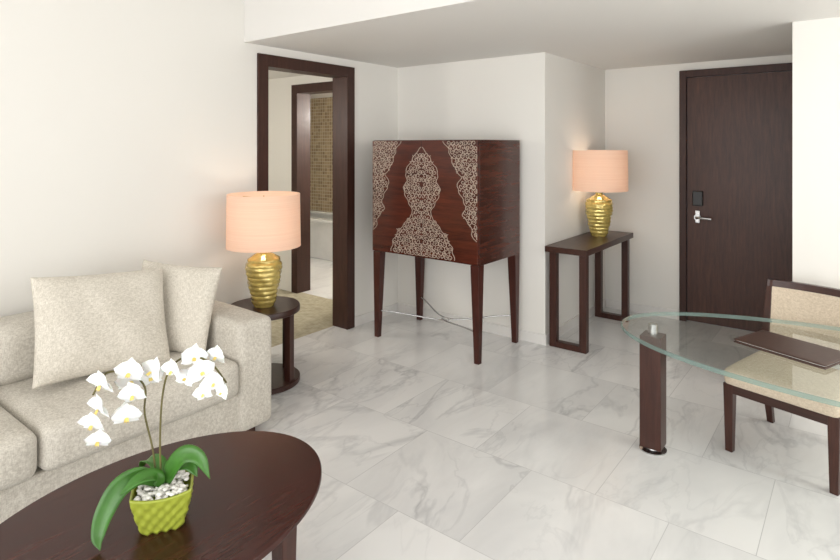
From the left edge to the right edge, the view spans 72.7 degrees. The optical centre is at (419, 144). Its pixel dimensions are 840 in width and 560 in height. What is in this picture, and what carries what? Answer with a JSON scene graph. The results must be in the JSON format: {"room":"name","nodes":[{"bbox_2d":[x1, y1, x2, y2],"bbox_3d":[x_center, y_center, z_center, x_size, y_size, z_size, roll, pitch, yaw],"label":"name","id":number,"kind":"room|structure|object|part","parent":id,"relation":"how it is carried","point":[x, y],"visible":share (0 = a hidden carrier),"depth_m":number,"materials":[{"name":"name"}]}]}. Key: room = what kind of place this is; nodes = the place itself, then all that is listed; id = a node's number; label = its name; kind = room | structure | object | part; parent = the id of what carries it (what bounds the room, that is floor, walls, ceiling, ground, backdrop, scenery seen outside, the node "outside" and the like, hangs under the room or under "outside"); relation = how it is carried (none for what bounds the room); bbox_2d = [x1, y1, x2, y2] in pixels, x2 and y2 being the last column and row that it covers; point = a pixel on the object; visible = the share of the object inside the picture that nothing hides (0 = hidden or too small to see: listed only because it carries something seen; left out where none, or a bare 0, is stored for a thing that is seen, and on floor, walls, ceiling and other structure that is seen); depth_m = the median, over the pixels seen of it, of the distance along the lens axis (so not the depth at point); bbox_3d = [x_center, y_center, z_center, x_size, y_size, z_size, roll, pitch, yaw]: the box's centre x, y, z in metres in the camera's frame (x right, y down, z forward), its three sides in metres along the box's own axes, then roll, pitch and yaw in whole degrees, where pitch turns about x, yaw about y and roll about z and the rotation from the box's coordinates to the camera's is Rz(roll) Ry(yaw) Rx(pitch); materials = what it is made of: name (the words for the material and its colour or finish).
{"room":"hotel room","nodes":[
{"label":"hotel room","id":0,"kind":"room"},
{"bbox_2d":[0,0,397,316],"bbox_3d":[-2.623,0.179,3.010,0.168,3.114,7.616,0,0,38],"label":"wall","id":1,"kind":"structure","parent":0,"point":[127,127],"depth_m":3.81,"materials":[{"name":"paint"}]},
{"bbox_2d":[257,53,354,329],"bbox_3d":[-1.038,0.499,5.065,0.205,2.473,1.101,0,0,38],"label":"trim","id":2,"kind":"structure","parent":1,"relation":"attached to","point":[343,77],"depth_m":5.38,"materials":[{"name":"brown wood"}]},
{"bbox_2d":[355,302,398,326],"bbox_3d":[-2.551,1.691,2.954,0.013,0.090,7.616,0,0,38],"label":"baseboard","id":3,"kind":"structure","parent":1,"relation":"attached to","point":[367,317],"depth_m":5.63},
{"bbox_2d":[268,75,332,291],"bbox_3d":[-1.496,0.465,6.841,2.722,2.542,0.168,0,0,38],"label":"wall","id":4,"kind":"structure","parent":0,"point":[279,89],"depth_m":6.86,"materials":[{"name":"paint"}]},
{"bbox_2d":[291,81,332,292],"bbox_3d":[-1.037,0.515,6.492,1.053,2.442,0.207,0,0,38],"label":"trim","id":5,"kind":"structure","parent":4,"relation":"attached to","point":[300,93],"depth_m":6.72,"materials":[{"name":"brown wood"}]},
{"bbox_2d":[268,70,332,98],"bbox_3d":[-2.680,-0.862,7.506,5.410,0.112,5.264,0,0,38],"label":"ceiling","id":6,"kind":"structure","parent":0,"point":[272,74],"depth_m":6.72,"materials":[{"name":"paint"}]},
{"bbox_2d":[310,97,332,211],"bbox_3d":[-1.190,0.465,9.469,5.376,2.542,0.112,0,0,38],"label":"wall","id":7,"kind":"structure","parent":0,"point":[321,109],"depth_m":9.78,"materials":[{"name":"tile"}]},
{"bbox_2d":[398,52,604,333],"bbox_3d":[1.064,0.179,6.461,1.866,3.114,2.352,0,0,38],"label":"wall","id":8,"kind":"structure","parent":0,"point":[554,105],"depth_m":5.32,"materials":[{"name":"paint"}]},
{"bbox_2d":[244,0,839,69],"bbox_3d":[2.537,-1.148,3.588,7.302,0.683,3.360,0,0,38],"label":"ceiling","id":9,"kind":"structure","parent":0,"point":[602,34],"depth_m":4.05,"materials":[{"name":"white paint"}]},
{"bbox_2d":[255,257,839,559],"bbox_3d":[-1.156,1.792,3.364,12.880,0.112,9.968,0,0,38],"label":"floor","id":10,"kind":"structure","parent":0,"point":[425,451],"depth_m":3.24,"materials":[{"name":"stone"}]},
{"bbox_2d":[0,300,270,523],"bbox_3d":[-2.028,1.327,2.763,1.044,0.817,2.511,0,0,38],"label":"sofa","id":11,"kind":"object","parent":10,"relation":"on","point":[43,447],"visible":0.47,"depth_m":2.87,"materials":[{"name":"fabric"}]},
{"bbox_3d":[-2.330,1.288,2.996,0.269,0.672,2.016,0,0,38],"label":"frame","id":12,"kind":"part","parent":11,"relation":"part of","materials":[{"name":"fabric"}]},
{"bbox_2d":[0,315,34,384],"bbox_3d":[-1.893,1.081,3.296,0.234,0.324,0.986,0,0,38],"label":"cushion","id":13,"kind":"object","parent":11,"relation":"on","point":[17,336],"depth_m":2.93,"materials":[{"name":"fabric"}]},
{"bbox_2d":[0,406,36,490],"bbox_3d":[-2.236,1.330,2.287,0.794,0.255,1.001,0,0,38],"label":"seat cushion","id":14,"kind":"object","parent":11,"relation":"on","point":[18,434],"depth_m":2.41,"materials":[{"name":"fabric"}]},
{"bbox_2d":[30,267,169,388],"bbox_3d":[-1.701,0.952,3.077,0.279,0.554,0.707,0,0,43],"label":"throw pillow","id":15,"kind":"object","parent":11,"relation":"on","point":[85,325],"visible":0.91,"depth_m":2.98,"materials":[{"name":"fabric"}]},
{"bbox_2d":[0,351,238,469],"bbox_3d":[-1.621,1.330,3.086,0.794,0.255,1.001,0,0,38],"label":"seat cushion","id":16,"kind":"object","parent":11,"relation":"on","point":[52,412],"depth_m":2.77,"materials":[{"name":"fabric"}]},
{"bbox_2d":[141,260,222,352],"bbox_3d":[-1.484,0.974,3.433,0.549,0.528,0.225,0,0,7],"label":"throw pillow","id":17,"kind":"object","parent":11,"relation":"on","point":[189,293],"visible":0.66,"depth_m":3.38,"materials":[{"name":"fabric"}]},
{"bbox_3d":[-1.353,1.350,3.668,1.010,0.656,0.254,0,0,38],"label":"arm","id":18,"kind":"part","parent":11,"relation":"part of","materials":[{"name":"fabric"}]},
{"bbox_2d":[0,431,321,559],"bbox_3d":[-0.872,1.484,1.915,0.874,0.504,1.210,0,0,38],"label":"coffee table","id":19,"kind":"object","parent":10,"relation":"on","point":[261,485],"visible":0.73,"depth_m":1.93,"materials":[{"name":"brown wood"}]},
{"bbox_2d":[77,343,227,550],"bbox_3d":[-0.834,0.936,1.856,0.475,0.592,0.258,0,0,0],"label":"potted orchid","id":20,"kind":"object","parent":19,"relation":"on","point":[161,493],"visible":1,"depth_m":1.82,"materials":[{"name":"plant"}]},
{"bbox_3d":[-0.842,1.164,1.871,0.186,0.136,0.186,0,0,-21],"label":"ceramic pot","id":21,"kind":"part","parent":20,"relation":"part of","materials":[{"name":"ceramic"}]},
{"bbox_3d":[-0.474,1.504,1.991,0.067,0.465,0.067,0,0,38],"label":"leg","id":22,"kind":"part","parent":19,"relation":"part of","materials":[{"name":"brown wood"}]},
{"bbox_2d":[231,296,299,394],"bbox_3d":[-1.143,1.455,4.188,0.515,0.562,0.515,0,0,38],"label":"side table","id":23,"kind":"object","parent":10,"relation":"on","point":[285,376],"visible":0.46,"depth_m":4.10,"materials":[{"name":"brown wood"}]},
{"bbox_2d":[226,191,300,307],"bbox_3d":[-1.141,0.765,4.172,0.529,0.818,0.529,0,0,38],"label":"table lamp","id":24,"kind":"object","parent":23,"relation":"on","point":[261,223],"visible":1,"depth_m":4.00,"materials":[{"name":"fabric"}]},
{"bbox_3d":[-1.141,0.548,4.172,0.529,0.383,0.529,0,0,38],"label":"lamp shade","id":25,"kind":"part","parent":24,"relation":"part of","materials":[{"name":"white fabric"}]},
{"bbox_3d":[-1.141,0.961,4.172,0.266,0.426,0.263,0,0,38],"label":"ribbed glass","id":26,"kind":"part","parent":24,"relation":"part of","materials":[{"name":"gold metal"}]},
{"bbox_3d":[-1.013,1.457,4.357,0.058,0.477,0.045,0,0,38],"label":"leg","id":27,"kind":"part","parent":23,"relation":"part of","materials":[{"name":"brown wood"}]},
{"bbox_3d":[-0.942,1.457,4.117,0.045,0.477,0.058,0,0,20],"label":"leg","id":28,"kind":"part","parent":23,"relation":"part of","materials":[{"name":"brown wood"}]},
{"bbox_2d":[310,210,332,260],"bbox_3d":[-1.651,1.434,9.237,2.330,0.605,0.795,0,0,38],"label":"bathtub","id":29,"kind":"object","parent":10,"relation":"on","point":[321,222],"visible":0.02,"depth_m":8.70,"materials":[{"name":"white ceramic"}]},
{"bbox_2d":[373,140,519,364],"bbox_3d":[0.223,0.847,5.099,1.120,1.779,0.698,0,0,38],"label":"bar cabinet","id":30,"kind":"object","parent":10,"relation":"on","point":[456,201],"visible":1,"depth_m":4.79,"materials":[{"name":"brown wood"}]},
{"bbox_3d":[-0.368,1.347,5.183,0.080,0.778,0.080,0,0,38],"label":"leg","id":31,"kind":"part","parent":30,"relation":"part of","materials":[{"name":"brown wood"}]},
{"bbox_3d":[-0.202,0.456,5.006,0.556,0.989,0.025,0,0,38],"label":"door","id":32,"kind":"part","parent":30,"relation":"part of","materials":[{"name":"brown wood"}]},
{"bbox_3d":[-0.001,1.347,5.661,0.080,0.778,0.080,0,0,38],"label":"leg","id":33,"kind":"part","parent":30,"relation":"part of","materials":[{"name":"brown wood"}]},
{"bbox_3d":[0.232,-0.031,5.111,1.120,0.022,0.669,0,0,38],"label":"panel","id":34,"kind":"part","parent":30,"relation":"part of","materials":[{"name":"brown wood"}]},
{"bbox_3d":[0.242,0.456,4.664,0.556,0.989,0.025,0,0,38],"label":"door","id":35,"kind":"part","parent":30,"relation":"part of","materials":[{"name":"brown wood"}]},
{"bbox_3d":[0.455,1.347,4.549,0.080,0.778,0.080,0,0,38],"label":"leg","id":36,"kind":"part","parent":30,"relation":"part of","materials":[{"name":"brown wood"}]},
{"bbox_3d":[0.823,1.347,5.026,0.080,0.778,0.080,0,0,38],"label":"leg","id":37,"kind":"part","parent":30,"relation":"part of","materials":[{"name":"brown wood"}]},
{"bbox_2d":[545,230,632,353],"bbox_3d":[1.593,1.302,5.283,0.373,0.868,1.221,0,0,38],"label":"console table","id":38,"kind":"object","parent":10,"relation":"on","point":[584,245],"visible":0.91,"depth_m":4.93,"materials":[{"name":"brown wood"}]},
{"bbox_3d":[1.266,1.327,4.859,0.328,0.818,0.062,0,0,38],"label":"frame","id":39,"kind":"part","parent":38,"relation":"part of","materials":[{"name":"brown wood"}]},
{"bbox_2d":[572,150,627,236],"bbox_3d":[1.714,0.459,5.465,0.529,0.818,0.529,0,0,38],"label":"table lamp","id":40,"kind":"object","parent":38,"relation":"on","point":[600,172],"visible":1,"depth_m":5.28,"materials":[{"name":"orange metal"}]},
{"bbox_3d":[1.714,0.655,5.465,0.266,0.426,0.263,0,0,38],"label":"ribbed glass","id":41,"kind":"part","parent":40,"relation":"part of","materials":[{"name":"gold metal"}]},
{"bbox_3d":[1.714,0.242,5.465,0.529,0.383,0.529,0,0,38],"label":"lamp shade","id":42,"kind":"part","parent":40,"relation":"part of","materials":[{"name":"pink fabric"}]},
{"bbox_3d":[1.919,1.327,5.707,0.328,0.818,0.062,0,0,38],"label":"frame","id":43,"kind":"part","parent":38,"relation":"part of","materials":[{"name":"brown wood"}]},
{"bbox_2d":[621,312,839,455],"bbox_3d":[2.103,1.366,2.565,2.352,0.739,1.142,0,0,38],"label":"glass desk","id":44,"kind":"object","parent":10,"relation":"on","point":[653,352],"visible":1,"depth_m":3.21,"materials":[{"name":"clear"}]},
{"bbox_3d":[1.330,1.396,3.259,0.116,0.631,0.116,0,0,38],"label":"leg","id":45,"kind":"part","parent":44,"relation":"part of","materials":[{"name":"brown wood"}]},
{"bbox_3d":[2.103,1.008,2.565,2.352,0.022,1.142,0,0,38],"label":"glass","id":46,"kind":"part","parent":44,"relation":"part of","materials":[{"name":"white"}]},
{"bbox_2d":[734,330,839,369],"bbox_3d":[1.801,0.985,2.769,0.269,0.021,0.414,0,0,-31],"label":"leather folder","id":47,"kind":"object","parent":44,"relation":"on","point":[822,357],"visible":1,"depth_m":2.73,"materials":[{"name":"brown leather"}]},
{"bbox_2d":[723,278,839,495],"bbox_3d":[2.140,1.288,3.217,0.635,0.896,0.560,0,0,-37],"label":"desk chair","id":48,"kind":"object","parent":10,"relation":"on","point":[784,299],"visible":0.87,"depth_m":3.22,"materials":[{"name":"beige fabric"}]},
{"bbox_3d":[1.762,1.543,3.245,0.054,0.386,0.054,0,0,-37],"label":"leg","id":49,"kind":"part","parent":48,"relation":"part of","materials":[{"name":"brown wood"}]},
{"bbox_3d":[2.167,1.288,3.555,0.122,0.896,0.049,0,0,-37],"label":"post","id":50,"kind":"part","parent":48,"relation":"part of","materials":[{"name":"brown wood"}]},
{"bbox_2d":[724,350,839,417],"bbox_3d":[2.084,1.310,3.174,0.493,0.134,0.560,0,0,-37],"label":"seat cushion","id":51,"kind":"object","parent":48,"relation":"on","point":[766,367],"depth_m":3.08,"materials":[{"name":"fabric"}]},
{"bbox_3d":[2.362,0.860,3.387,0.076,0.039,0.526,0,0,-37],"label":"rail","id":52,"kind":"part","parent":48,"relation":"part of","materials":[{"name":"brown wood"}]},
{"bbox_3d":[2.068,1.543,2.845,0.054,0.386,0.054,0,0,-37],"label":"leg","id":53,"kind":"part","parent":48,"relation":"part of","materials":[{"name":"brown wood"}]},
{"bbox_2d":[605,55,791,309],"bbox_3d":[3.023,0.179,5.885,1.942,3.114,0.874,0,0,38],"label":"wall","id":54,"kind":"structure","parent":0,"point":[642,103],"depth_m":5.86,"materials":[{"name":"paint"}]},
{"bbox_2d":[398,298,678,345],"bbox_3d":[1.194,1.691,5.511,2.776,0.090,1.120,0,0,-4],"label":"baseboard","id":55,"kind":"structure","parent":54,"relation":"attached to","point":[543,339],"depth_m":5.50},
{"bbox_2d":[679,63,791,320],"bbox_3d":[3.027,0.501,5.339,1.113,2.470,0.166,0,0,38],"label":"door","id":56,"kind":"structure","parent":54,"relation":"in","point":[683,75],"depth_m":5.63,"materials":[{"name":"wood"}]},
{"bbox_3d":[2.735,0.707,5.507,0.147,0.026,0.076,0,0,38],"label":"lever handle","id":57,"kind":"part","parent":56,"relation":"part of","materials":[{"name":"metal"}]},
{"bbox_2d":[687,71,791,331],"bbox_3d":[3.042,0.533,5.358,0.983,2.392,0.050,0,0,38],"label":"door leaf","id":58,"kind":"structure","parent":56,"relation":"attached to","point":[739,127],"depth_m":5.37,"materials":[{"name":"brown wood"}]},
{"bbox_2d":[692,191,702,205],"bbox_3d":[2.705,0.521,5.564,0.095,0.146,0.034,0,0,38],"label":"lock","id":59,"kind":"object","parent":58,"relation":"attached to","point":[697,196],"visible":1,"depth_m":5.55,"materials":[{"name":"black plastic"}]},
{"bbox_2d":[695,210,699,222],"bbox_3d":[2.710,0.700,5.575,0.045,0.123,0.011,0,0,38],"label":"plate","id":60,"kind":"object","parent":58,"relation":"attached to","point":[696,211],"visible":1,"depth_m":5.57,"materials":[{"name":"metal"}]},
{"bbox_2d":[792,17,839,369],"bbox_3d":[4.715,0.179,3.564,3.821,3.114,2.486,0,0,38],"label":"wall","id":61,"kind":"structure","parent":0,"point":[815,43],"depth_m":3.67,"materials":[{"name":"paint"}]}
]}

